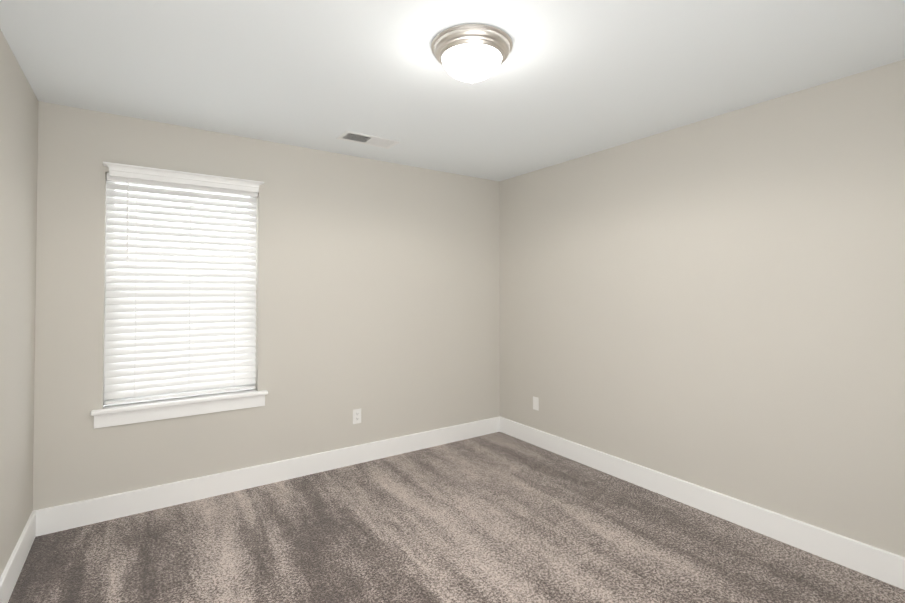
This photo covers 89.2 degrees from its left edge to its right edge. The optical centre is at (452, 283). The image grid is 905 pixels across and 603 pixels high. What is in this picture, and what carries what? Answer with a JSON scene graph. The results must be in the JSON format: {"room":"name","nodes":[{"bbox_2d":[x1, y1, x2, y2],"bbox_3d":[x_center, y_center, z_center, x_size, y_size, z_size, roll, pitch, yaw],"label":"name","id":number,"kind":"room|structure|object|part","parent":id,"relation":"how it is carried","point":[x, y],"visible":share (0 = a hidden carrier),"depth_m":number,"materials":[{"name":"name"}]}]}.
{"room":"empty bedroom","nodes":[
{"label":"empty bedroom","id":0,"kind":"room"},
{"bbox_2d":[0,29,37,576],"bbox_3d":[-1.240,0.163,0.842,0.140,2.440,4.101,1,-1,-34],"label":"wall","id":1,"kind":"structure","parent":0,"point":[18,156],"depth_m":2.17,"materials":[{"name":"paint"}]},
{"bbox_2d":[0,509,39,602],"bbox_3d":[-1.176,1.312,0.868,0.016,0.142,4.101,1,-1,-34],"label":"baseboard","id":2,"kind":"structure","parent":1,"relation":"attached to","point":[9,577],"depth_m":2.20,"materials":[{"name":"white paint"}]},
{"bbox_2d":[33,101,499,509],"bbox_3d":[-0.979,0.207,3.590,3.676,2.440,0.140,1,-1,-34],"label":"wall","id":3,"kind":"structure","parent":0,"point":[378,293],"depth_m":3.38,"materials":[{"name":"paint"}]},
{"bbox_2d":[90,389,267,415],"bbox_3d":[-1.737,0.766,2.997,0.985,0.028,0.137,1,-1,-34],"label":"window sill","id":4,"kind":"structure","parent":3,"relation":"attached to","point":[133,406],"depth_m":2.94,"materials":[{"name":"white paint"}]},
{"bbox_2d":[103,175,255,404],"bbox_3d":[-1.792,0.044,3.085,0.870,1.420,0.059,1,-1,-34],"label":"window unit","id":5,"kind":"structure","parent":3,"relation":"in","point":[106,232],"depth_m":2.94,"materials":[{"name":"white plastic"}]},
{"bbox_2d":[103,162,263,405],"bbox_3d":[-1.725,0.015,2.996,0.898,1.450,0.145,1,-1,-34],"label":"window blind","id":6,"kind":"object","parent":5,"relation":"attached to","point":[159,342],"visible":0.94,"depth_m":2.99,"materials":[{"name":"white paint"}]},
{"bbox_3d":[-1.752,0.731,3.016,0.850,0.020,0.052,1,-1,-34],"label":"rail","id":7,"kind":"part","parent":6,"relation":"part of","materials":[{"name":"white plastic"}]},
{"bbox_2d":[94,395,264,428],"bbox_3d":[-1.722,0.821,2.975,0.954,0.081,0.018,1,-1,-34],"label":"apron","id":8,"kind":"object","parent":3,"relation":"attached to","point":[122,418],"visible":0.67,"depth_m":2.93,"materials":[{"name":"white paint"}]},
{"bbox_2d":[40,416,499,535],"bbox_3d":[-0.937,1.355,3.505,3.330,0.142,0.016,1,-1,-34],"label":"baseboard","id":9,"kind":"structure","parent":3,"relation":"attached to","point":[58,518],"depth_m":3.14,"materials":[{"name":"white paint"}]},
{"bbox_2d":[353,409,360,423],"bbox_3d":[-0.756,1.058,3.639,0.070,0.114,0.007,1,-1,-34],"label":"electrical outlet","id":10,"kind":"object","parent":3,"relation":"attached to","point":[356,416],"visible":1,"depth_m":3.64,"materials":[{"name":"white plastic"}]},
{"bbox_2d":[0,0,904,181],"bbox_3d":[0.219,-1.091,1.861,3.676,0.100,4.381,1,-1,-34],"label":"ceiling","id":11,"kind":"structure","parent":0,"point":[567,80],"depth_m":2.18,"materials":[{"name":"white paint"}]},
{"bbox_2d":[336,131,399,148],"bbox_3d":[-0.596,-1.014,3.258,0.405,0.009,0.190,1,-1,-34],"label":"ceiling vent","id":12,"kind":"object","parent":11,"relation":"in","point":[355,137],"visible":0.98,"depth_m":3.25,"materials":[{"name":"white metal"}]},
{"bbox_2d":[431,24,512,83],"bbox_3d":[0.084,-0.957,2.014,0.356,0.164,0.356,1,-1,-34],"label":"flush-mount light","id":13,"kind":"object","parent":11,"relation":"attached to","point":[471,53],"visible":1,"depth_m":1.92,"materials":[{"name":"white glass"}]},
{"bbox_3d":[0.084,-0.944,2.014,0.265,0.088,0.265,1,-1,-34],"label":"lamp shade","id":14,"kind":"part","parent":13,"relation":"part of","materials":[{"name":"white glass"}]},
{"bbox_2d":[8,432,904,602],"bbox_3d":[0.219,1.429,1.820,3.676,0.060,4.381,1,-1,-34],"label":"floor","id":15,"kind":"structure","parent":0,"point":[498,517],"depth_m":2.44,"materials":[{"name":"carpet"}]},
{"bbox_2d":[499,59,904,556],"bbox_3d":[1.678,0.195,2.839,0.140,2.440,4.101,1,-1,-34],"label":"wall","id":16,"kind":"structure","parent":0,"point":[716,303],"depth_m":2.71,"materials":[{"name":"paint"}]},
{"bbox_2d":[533,396,538,410],"bbox_3d":[0.742,1.069,4.074,0.007,0.114,0.070,1,-1,-34],"label":"electrical outlet","id":17,"kind":"object","parent":16,"relation":"attached to","point":[535,403],"visible":1,"depth_m":4.07,"materials":[{"name":"white plastic"}]},
{"bbox_2d":[500,416,904,589],"bbox_3d":[1.614,1.343,2.776,0.016,0.142,4.101,1,-1,-34],"label":"baseboard","id":18,"kind":"structure","parent":16,"relation":"attached to","point":[874,562],"depth_m":2.68,"materials":[{"name":"white paint"}]},
{"label":"outside","id":19,"kind":"structure","parent":0,"visible":0},
{"bbox_2d":[104,190,247,405],"bbox_3d":[-2.069,0.050,3.489,3.270,3.820,0.001,1,-1,-34],"label":"sky","id":20,"kind":"structure","parent":19,"point":[178,236],"depth_m":3.48,"materials":[{"name":"white"}]}
]}

